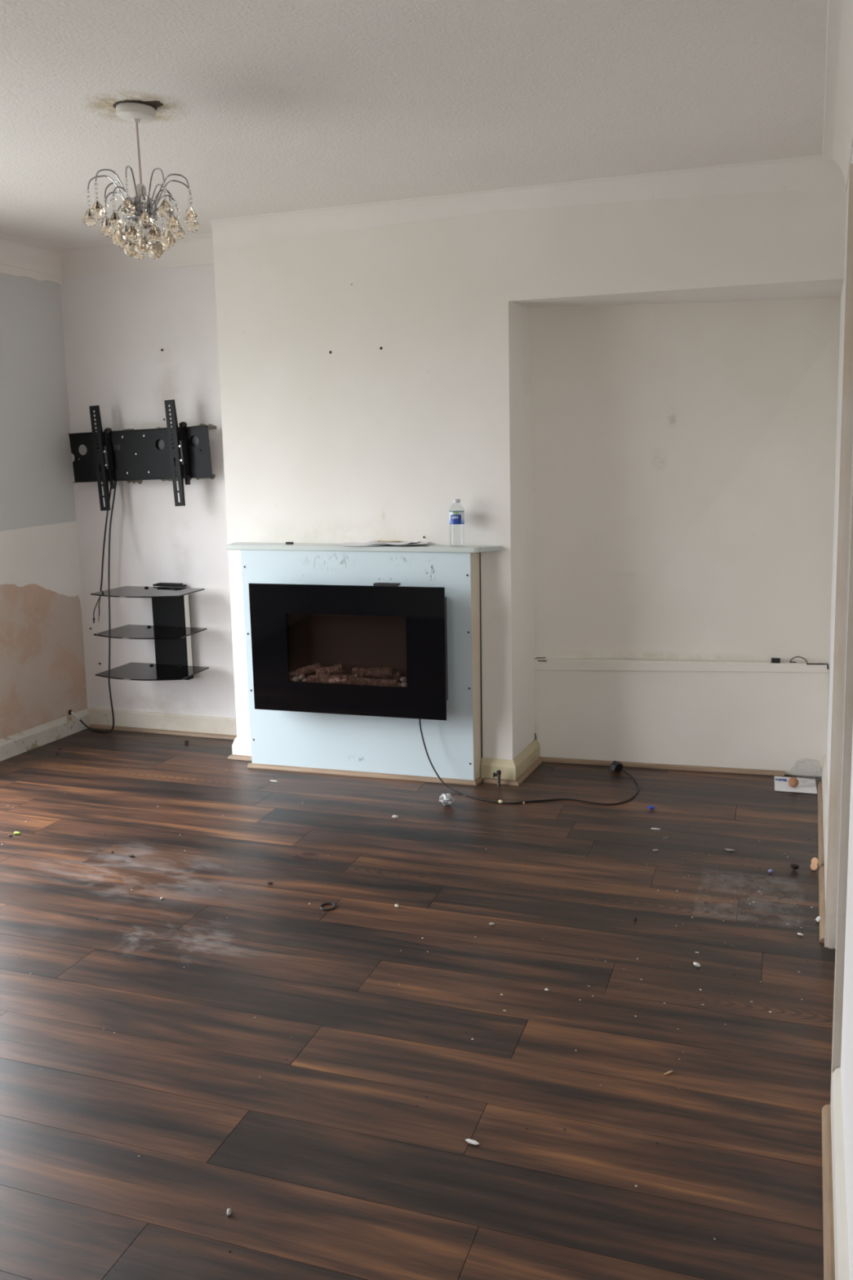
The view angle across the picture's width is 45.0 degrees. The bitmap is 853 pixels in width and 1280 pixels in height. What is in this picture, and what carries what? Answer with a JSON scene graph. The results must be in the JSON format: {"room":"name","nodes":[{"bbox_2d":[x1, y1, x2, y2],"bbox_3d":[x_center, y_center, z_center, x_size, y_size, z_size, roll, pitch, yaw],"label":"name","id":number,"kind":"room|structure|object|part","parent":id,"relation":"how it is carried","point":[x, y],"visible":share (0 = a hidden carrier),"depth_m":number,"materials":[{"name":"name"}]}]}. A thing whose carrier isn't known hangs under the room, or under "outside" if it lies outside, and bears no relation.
{"room":"living room","nodes":[
{"label":"living room","id":0,"kind":"room"},
{"bbox_2d":[0,263,88,738],"bbox_3d":[-2.717,-0.299,3.032,0.113,2.400,5.212,3,11,21],"label":"wall","id":1,"kind":"structure","parent":0,"point":[43,679],"depth_m":5.01,"materials":[{"name":"white paint"}]},
{"bbox_2d":[0,708,90,761],"bbox_3d":[-1.950,0.488,5.073,0.018,0.100,0.895,3,11,21],"label":"baseboard","id":2,"kind":"structure","parent":1,"relation":"attached to","point":[12,745],"depth_m":5.14,"materials":[{"name":"white wood"}]},
{"bbox_2d":[0,232,213,276],"bbox_3d":[-2.221,-1.397,2.630,1.078,0.114,4.993,3,11,20],"label":"trim","id":3,"kind":"structure","parent":1,"relation":"attached to","point":[197,250],"depth_m":4.89,"materials":[{"name":"paint"}]},
{"bbox_2d":[61,263,235,718],"bbox_3d":[-1.302,-0.711,5.177,1.082,2.400,0.153,2,11,18],"label":"wall","id":4,"kind":"structure","parent":0,"point":[136,341],"depth_m":5.11,"materials":[{"name":"paint"}]},
{"bbox_2d":[67,399,213,511],"bbox_3d":[-1.402,-0.894,5.024,0.808,0.509,0.120,1,10,20],"label":"tv bracket","id":5,"kind":"object","parent":4,"relation":"attached to","point":[175,453],"visible":1,"depth_m":5.01,"materials":[{"name":"black metal"}]},
{"bbox_2d":[71,484,116,732],"bbox_3d":[-1.585,-0.150,5.111,0.248,1.332,0.554,-9,13,-39],"label":"cable","id":6,"kind":"object","parent":5,"relation":"hanging from","point":[114,492],"visible":1,"depth_m":5.02,"materials":[{"name":"black rubber"}]},
{"bbox_3d":[-1.599,-0.886,5.036,0.050,0.505,0.003,0,10,21],"label":"arm","id":7,"kind":"part","parent":5,"relation":"part of"},
{"bbox_2d":[93,488,111,623],"bbox_3d":[-1.623,-0.460,5.150,0.153,0.746,0.073,-10,14,-41],"label":"lead","id":8,"kind":"object","parent":5,"relation":"hanging from","point":[110,490],"visible":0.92,"depth_m":5.16,"materials":[{"name":"black plastic"}]},
{"bbox_3d":[-1.402,-0.902,5.024,0.808,0.242,0.003,1,10,20],"label":"wall plate","id":9,"kind":"part","parent":5,"relation":"part of","materials":[{"name":"black metal"}]},
{"bbox_3d":[-1.196,-0.884,4.885,0.050,0.496,0.003,0,10,21],"label":"arm","id":10,"kind":"part","parent":5,"relation":"part of"},
{"bbox_2d":[90,582,208,680],"bbox_3d":[-1.339,-0.014,5.025,0.482,0.484,0.398,3,11,20],"label":"wall shelf unit","id":11,"kind":"object","parent":4,"relation":"attached to","point":[171,631],"visible":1,"depth_m":5.10,"materials":[{"name":"black glass"}]},
{"bbox_3d":[-1.350,-0.230,4.966,0.482,0.006,0.336,3,11,20],"label":"shelf","id":12,"kind":"part","parent":11,"relation":"part of","materials":[{"name":"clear glass"}]},
{"bbox_3d":[-1.346,-0.036,5.001,0.482,0.006,0.336,3,11,20],"label":"shelf","id":13,"kind":"part","parent":11,"relation":"part of","materials":[{"name":"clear glass"}]},
{"bbox_3d":[-1.345,0.157,5.031,0.482,0.006,0.346,3,11,20],"label":"shelf","id":14,"kind":"part","parent":11,"relation":"part of","materials":[{"name":"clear glass"}]},
{"bbox_2d":[87,707,236,735],"bbox_3d":[-1.295,0.432,5.310,1.064,0.102,0.016,2,11,19],"label":"baseboard","id":15,"kind":"structure","parent":4,"relation":"attached to","point":[173,722],"depth_m":5.32,"materials":[{"name":"white wood"}]},
{"bbox_2d":[88,724,236,739],"bbox_3d":[-1.297,0.477,5.302,1.028,0.018,0.017,2,11,18],"label":"trim","id":16,"kind":"structure","parent":4,"relation":"attached to","point":[91,726],"depth_m":5.32,"materials":[{"name":"brown wood"}]},
{"bbox_2d":[213,210,535,759],"bbox_3d":[-0.176,-0.652,4.739,1.382,2.400,0.660,3,11,20],"label":"wall","id":17,"kind":"structure","parent":0,"point":[373,380],"depth_m":4.38,"materials":[{"name":"paint"}]},
{"bbox_2d":[227,754,251,760],"bbox_3d":[-0.798,0.530,4.958,0.189,0.018,0.295,3,11,20],"label":"trim","id":18,"kind":"structure","parent":17,"relation":"attached to","point":[232,756],"depth_m":4.84,"materials":[{"name":"brown wood"}]},
{"bbox_2d":[231,737,251,755],"bbox_3d":[-0.783,0.489,4.954,0.182,0.098,0.278,3,11,20],"label":"baseboard","id":19,"kind":"structure","parent":17,"relation":"attached to","point":[240,746],"depth_m":4.84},
{"bbox_2d":[480,738,540,780],"bbox_3d":[0.381,0.532,4.600,0.169,0.100,0.384,3,11,20],"label":"baseboard","id":20,"kind":"structure","parent":17,"relation":"attached to","point":[513,769],"depth_m":4.44,"materials":[{"name":"beige wood"}]},
{"bbox_2d":[483,756,542,785],"bbox_3d":[0.391,0.575,4.588,0.171,0.018,0.387,3,11,20],"label":"trim","id":21,"kind":"structure","parent":17,"relation":"attached to","point":[494,780],"depth_m":4.44,"materials":[{"name":"brown wood"}]},
{"bbox_2d":[540,756,784,776],"bbox_3d":[1.026,0.562,4.597,1.083,0.018,0.017,2,11,15],"label":"trim","id":22,"kind":"structure","parent":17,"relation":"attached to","point":[755,771],"depth_m":4.58,"materials":[{"name":"brown wood"}]},
{"bbox_2d":[0,0,827,248],"bbox_3d":[-0.949,-1.479,2.304,4.350,0.122,5.700,3,11,20],"label":"ceiling","id":23,"kind":"structure","parent":0,"point":[264,107],"depth_m":2.93,"materials":[{"name":"white paint"}]},
{"bbox_2d":[82,102,199,259],"bbox_3d":[-0.839,-1.343,3.031,0.338,0.415,0.333,3,11,20],"label":"pendant lamp","id":24,"kind":"object","parent":23,"relation":"hanging from","point":[138,209],"visible":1,"depth_m":3.00,"materials":[{"name":"clear glass"}]},
{"bbox_3d":[-0.933,-1.301,3.018,0.099,0.114,0.059,3,11,20],"label":"arm","id":25,"kind":"part","parent":24,"relation":"part of","materials":[{"name":"silver metal"}]},
{"bbox_3d":[-0.901,-1.291,2.962,0.004,0.114,0.114,8,13,40],"label":"arm","id":26,"kind":"part","parent":24,"relation":"part of","materials":[{"name":"silver metal"}]},
{"bbox_3d":[-0.921,-1.312,3.081,0.114,0.114,0.004,5,12,30],"label":"arm","id":27,"kind":"part","parent":24,"relation":"part of","materials":[{"name":"silver metal"}]},
{"bbox_3d":[-0.908,-1.284,3.030,0.075,0.066,0.004,-2,10,-5],"label":"arm","id":28,"kind":"part","parent":24,"relation":"part of","materials":[{"name":"silver metal"}]},
{"bbox_3d":[-0.877,-1.275,2.980,0.004,0.066,0.075,6,12,33],"label":"arm","id":29,"kind":"part","parent":24,"relation":"part of","materials":[{"name":"silver metal"}]},
{"bbox_3d":[-0.840,-1.288,2.940,0.042,0.114,0.108,3,11,20],"label":"arm","id":30,"kind":"part","parent":24,"relation":"part of","materials":[{"name":"silver metal"}]},
{"bbox_3d":[-0.841,-1.421,3.012,0.008,0.180,0.006,3,11,20],"label":"cord","id":31,"kind":"part","parent":24,"relation":"part of","materials":[{"name":"white plastic"}]},
{"bbox_3d":[-0.818,-1.275,2.972,0.004,0.066,0.075,-4,11,-18],"label":"arm","id":32,"kind":"part","parent":24,"relation":"part of","materials":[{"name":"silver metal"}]},
{"bbox_3d":[-0.807,-1.256,3.003,0.004,0.034,0.048,-9,13,-38],"label":"arm","id":33,"kind":"part","parent":24,"relation":"part of","materials":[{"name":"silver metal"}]},
{"bbox_3d":[-0.779,-1.293,2.962,0.099,0.114,0.059,3,11,20],"label":"arm","id":34,"kind":"part","parent":24,"relation":"part of","materials":[{"name":"silver metal"}]},
{"bbox_3d":[-0.807,-1.321,3.121,0.004,0.114,0.115,3,11,20],"label":"arm","id":35,"kind":"part","parent":24,"relation":"part of","materials":[{"name":"silver metal"}]},
{"bbox_3d":[-0.774,-1.283,3.013,0.075,0.065,0.004,3,11,20],"label":"arm","id":36,"kind":"part","parent":24,"relation":"part of","materials":[{"name":"silver metal"}]},
{"bbox_3d":[-0.780,-1.293,3.072,0.048,0.066,0.060,3,11,20],"label":"arm","id":37,"kind":"part","parent":24,"relation":"part of","materials":[{"name":"silver metal"}]},
{"bbox_3d":[-0.746,-1.304,3.017,0.114,0.114,0.004,1,10,10],"label":"arm","id":38,"kind":"part","parent":24,"relation":"part of","materials":[{"name":"silver metal"}]},
{"bbox_3d":[-0.757,-1.315,3.079,0.114,0.114,0.004,-7,12,-29],"label":"arm","id":39,"kind":"part","parent":24,"relation":"part of","materials":[{"name":"silver metal"}]},
{"bbox_2d":[0,728,835,1279],"bbox_3d":[-0.858,0.973,2.730,4.250,0.060,5.700,3,11,20],"label":"floor","id":40,"kind":"structure","parent":0,"point":[318,1180],"depth_m":2.58,"materials":[{"name":"brown laminate"}]},
{"bbox_2d":[226,1208,231,1216],"bbox_3d":[-0.371,1.073,1.934,0.008,0.009,0.018,0,10,3],"label":"metal clip","id":41,"kind":"object","parent":40,"relation":"on","point":[228,1210],"visible":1,"depth_m":1.93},
{"bbox_2d":[320,902,336,910],"bbox_3d":[-0.310,0.837,3.239,0.051,0.006,0.051,3,11,20],"label":"ring","id":42,"kind":"object","parent":40,"relation":"on","point":[326,903],"visible":1,"depth_m":3.24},
{"bbox_2d":[226,542,501,785],"bbox_3d":[-0.301,0.093,4.518,1.265,1.016,0.172,3,11,20],"label":"fireplace surround","id":43,"kind":"object","parent":40,"relation":"on","point":[333,744],"visible":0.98,"depth_m":4.45,"materials":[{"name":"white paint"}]},
{"bbox_2d":[226,542,501,552],"bbox_3d":[-0.308,-0.397,4.434,1.265,0.022,0.156,3,11,20],"label":"mantel shelf","id":44,"kind":"object","parent":43,"relation":"attached to","point":[245,547],"depth_m":4.40,"materials":[{"name":"white wood"}]},
{"bbox_2d":[340,542,387,546],"bbox_3d":[-0.257,-0.412,4.422,0.200,0.008,0.135,1,11,13],"label":"paper sheet","id":45,"kind":"object","parent":43,"relation":"on","point":[349,544],"visible":0.72,"depth_m":4.39,"materials":[{"name":"white paper"}]},
{"bbox_2d":[391,542,427,545],"bbox_3d":[-0.074,-0.408,4.367,0.160,0.008,0.100,0,10,3],"label":"paper sheet","id":46,"kind":"object","parent":43,"relation":"on","point":[418,543],"visible":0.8,"depth_m":4.37,"materials":[{"name":"white paper"}]},
{"bbox_2d":[365,540,419,544],"bbox_3d":[-0.147,-0.415,4.388,0.200,0.008,0.130,4,11,26],"label":"paper sheet","id":47,"kind":"object","parent":46,"relation":"on","point":[373,542],"visible":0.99,"depth_m":4.38,"materials":[{"name":"white paper"}]},
{"bbox_2d":[377,540,400,542],"bbox_3d":[-0.161,-0.426,4.434,0.100,0.004,0.060,-1,10,0],"label":"paper sheet","id":48,"kind":"object","parent":47,"relation":"on","point":[378,540],"visible":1,"depth_m":4.42,"materials":[{"name":"beige paper"}]},
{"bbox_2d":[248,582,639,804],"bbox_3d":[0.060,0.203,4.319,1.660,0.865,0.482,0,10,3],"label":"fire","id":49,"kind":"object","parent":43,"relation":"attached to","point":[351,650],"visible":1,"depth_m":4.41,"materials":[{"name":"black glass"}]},
{"bbox_3d":[-0.342,0.045,4.372,0.879,0.558,0.006,2,11,17],"label":"panel","id":50,"kind":"part","parent":49,"relation":"part of","materials":[{"name":"black glass"}]},
{"bbox_2d":[373,582,400,586],"bbox_3d":[-0.165,-0.233,4.284,0.110,0.012,0.036,2,11,17],"label":"remote control","id":51,"kind":"object","parent":49,"relation":"on","point":[380,584],"visible":1,"depth_m":4.27,"materials":[{"name":"black plastic"}]},
{"bbox_2d":[448,498,464,546],"bbox_3d":[0.126,-0.486,4.272,0.064,0.196,0.064,3,11,20],"label":"water bottle","id":52,"kind":"object","parent":43,"relation":"on","point":[455,517],"visible":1,"depth_m":4.24,"materials":[{"name":"clear plastic"}]},
{"bbox_3d":[0.205,0.121,4.374,0.032,0.994,0.088,4,11,27],"label":"panel","id":53,"kind":"part","parent":43,"relation":"part of","materials":[{"name":"beige paint"}]},
{"bbox_2d":[0,783,813,1251],"bbox_3d":[-0.593,0.847,3.222,3.376,0.004,2.568,3,11,20],"label":"floor grit","id":54,"kind":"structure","parent":40,"relation":"on","point":[636,1185],"depth_m":2.84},
{"bbox_2d":[439,793,455,805],"bbox_3d":[0.084,0.642,4.156,0.070,0.051,0.057,3,11,20],"label":"wrapper","id":55,"kind":"object","parent":40,"relation":"on","point":[446,799],"visible":1,"depth_m":4.14,"materials":[{"name":"silver metal"}]},
{"bbox_2d":[465,1138,479,1145],"bbox_3d":[0.095,1.032,2.120,0.031,0.006,0.013,5,12,31],"label":"paper fleck","id":56,"kind":"object","parent":40,"relation":"on","point":[468,1140],"visible":1,"depth_m":2.12,"materials":[{"name":"white paper"}]},
{"bbox_2d":[493,769,501,786],"bbox_3d":[0.302,0.588,4.393,0.034,0.066,0.020,3,11,20],"label":"pipe stub","id":57,"kind":"object","parent":40,"relation":"on","point":[498,774],"visible":1,"depth_m":4.39,"materials":[{"name":"grey metal"}]},
{"bbox_2d":[648,805,654,809],"bbox_3d":[0.886,0.661,4.061,0.026,0.018,0.020,3,11,20],"label":"plastic piece","id":58,"kind":"object","parent":40,"relation":"on","point":[651,807],"visible":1,"depth_m":4.05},
{"bbox_2d":[534,657,829,776],"bbox_3d":[1.104,0.324,4.555,1.274,0.498,0.046,2,11,14],"label":"pipe boxing","id":59,"kind":"object","parent":40,"relation":"on","point":[731,714],"visible":0.95,"depth_m":4.54,"materials":[{"name":"paint"}]},
{"bbox_2d":[771,657,780,663],"bbox_3d":[1.494,0.089,4.407,0.036,0.022,0.018,3,11,20],"label":"box","id":60,"kind":"object","parent":59,"relation":"on","point":[773,660],"visible":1,"depth_m":4.40,"materials":[{"name":"plastic"}]},
{"bbox_2d":[789,656,807,663],"bbox_3d":[1.584,0.085,4.383,0.072,0.030,0.012,3,11,20],"label":"wire loop","id":61,"kind":"object","parent":59,"relation":"on","point":[796,656],"visible":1,"depth_m":4.39,"materials":[{"name":"black rubber"}]},
{"bbox_2d":[693,962,700,966],"bbox_3d":[0.741,0.890,2.826,0.022,0.012,0.013,9,14,43],"label":"chip","id":62,"kind":"object","parent":40,"relation":"on","point":[696,964],"visible":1,"depth_m":2.82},
{"bbox_2d":[790,863,799,870],"bbox_3d":[1.236,0.762,3.459,0.029,0.022,0.020,3,11,20],"label":"bark","id":63,"kind":"object","parent":40,"relation":"on","point":[794,866],"visible":1,"depth_m":3.45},
{"bbox_2d":[774,776,817,793],"bbox_3d":[1.549,0.608,4.328,0.165,0.004,0.200,2,11,18],"label":"leaflet","id":64,"kind":"object","parent":40,"relation":"on","point":[781,784],"visible":0.88,"depth_m":4.31,"materials":[{"name":"white paper"}]},
{"bbox_2d":[788,777,799,786],"bbox_3d":[1.530,0.592,4.294,0.043,0.042,0.042,3,11,20],"label":"ball","id":65,"kind":"object","parent":64,"relation":"on","point":[793,781],"visible":1,"depth_m":4.28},
{"bbox_2d":[810,857,818,870],"bbox_3d":[1.302,0.751,3.457,0.024,0.042,0.023,6,12,34],"label":"foam piece","id":66,"kind":"object","parent":40,"relation":"on","point":[814,866],"visible":1,"depth_m":3.45,"materials":[{"name":"plastic"}]},
{"bbox_2d":[815,915,822,921],"bbox_3d":[1.173,0.834,3.077,0.017,0.019,0.017,-4,11,-15],"label":"chip","id":67,"kind":"object","parent":40,"relation":"on","point":[818,918],"visible":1,"depth_m":3.07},
{"bbox_2d":[507,191,846,307],"bbox_3d":[1.061,-1.575,4.142,1.350,0.415,0.627,3,11,20],"label":"wall niche header","id":68,"kind":"structure","parent":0,"point":[786,245],"depth_m":3.90,"materials":[{"name":"white paint"}]},
{"bbox_2d":[209,0,852,252],"bbox_3d":[-0.543,-1.295,1.899,2.582,0.114,4.770,3,11,20],"label":"trim","id":69,"kind":"structure","parent":68,"relation":"attached to","point":[828,173],"depth_m":3.86,"materials":[{"name":"paint"}]},
{"bbox_2d":[528,297,840,679],"bbox_3d":[1.145,-0.440,4.500,1.403,2.020,0.234,1,10,11],"label":"wall niche","id":70,"kind":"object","parent":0,"point":[683,454],"visible":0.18,"depth_m":4.38,"materials":[{"name":"paint"}]},
{"bbox_2d":[826,146,852,1279],"bbox_3d":[0.892,-0.151,1.857,0.248,2.400,5.490,3,11,20],"label":"wall","id":71,"kind":"structure","parent":0,"point":[846,1053],"depth_m":2.69,"materials":[{"name":"paint"}]},
{"bbox_2d":[817,781,825,942],"bbox_3d":[1.392,0.730,3.634,0.017,0.018,1.490,3,11,20],"label":"trim","id":72,"kind":"structure","parent":71,"relation":"attached to","point":[820,828],"depth_m":3.44,"materials":[{"name":"brown wood"}]},
{"bbox_2d":[822,753,829,904],"bbox_3d":[1.443,0.670,3.716,0.018,0.105,1.607,3,11,20],"label":"baseboard","id":73,"kind":"structure","parent":71,"relation":"attached to","point":[824,766],"depth_m":3.80,"materials":[{"name":"white wood"}]},
{"bbox_2d":[822,1104,835,1279],"bbox_3d":[0.377,1.236,0.932,0.017,0.018,2.750,3,11,20],"label":"trim","id":74,"kind":"structure","parent":71,"relation":"attached to","point":[827,1168],"depth_m":1.93,"materials":[{"name":"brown wood"}]},
{"bbox_2d":[824,163,852,948],"bbox_3d":[1.114,-0.163,2.773,0.062,2.090,0.073,3,11,20],"label":"trim","id":75,"kind":"structure","parent":71,"relation":"attached to","point":[848,327],"depth_m":2.74,"materials":[{"name":"white wood"}]},
{"bbox_2d":[830,1066,849,1279],"bbox_3d":[0.394,1.193,0.922,0.018,0.105,2.758,3,11,20],"label":"baseboard","id":76,"kind":"structure","parent":71,"relation":"attached to","point":[841,1245],"depth_m":1.86,"materials":[{"name":"white wood"}]},
{"bbox_2d":[831,451,852,1086],"bbox_3d":[0.862,-0.028,2.051,0.086,2.090,0.066,3,11,20],"label":"trim","id":77,"kind":"structure","parent":71,"relation":"attached to","point":[848,691],"depth_m":2.10,"materials":[{"name":"beige paint"}]}
]}

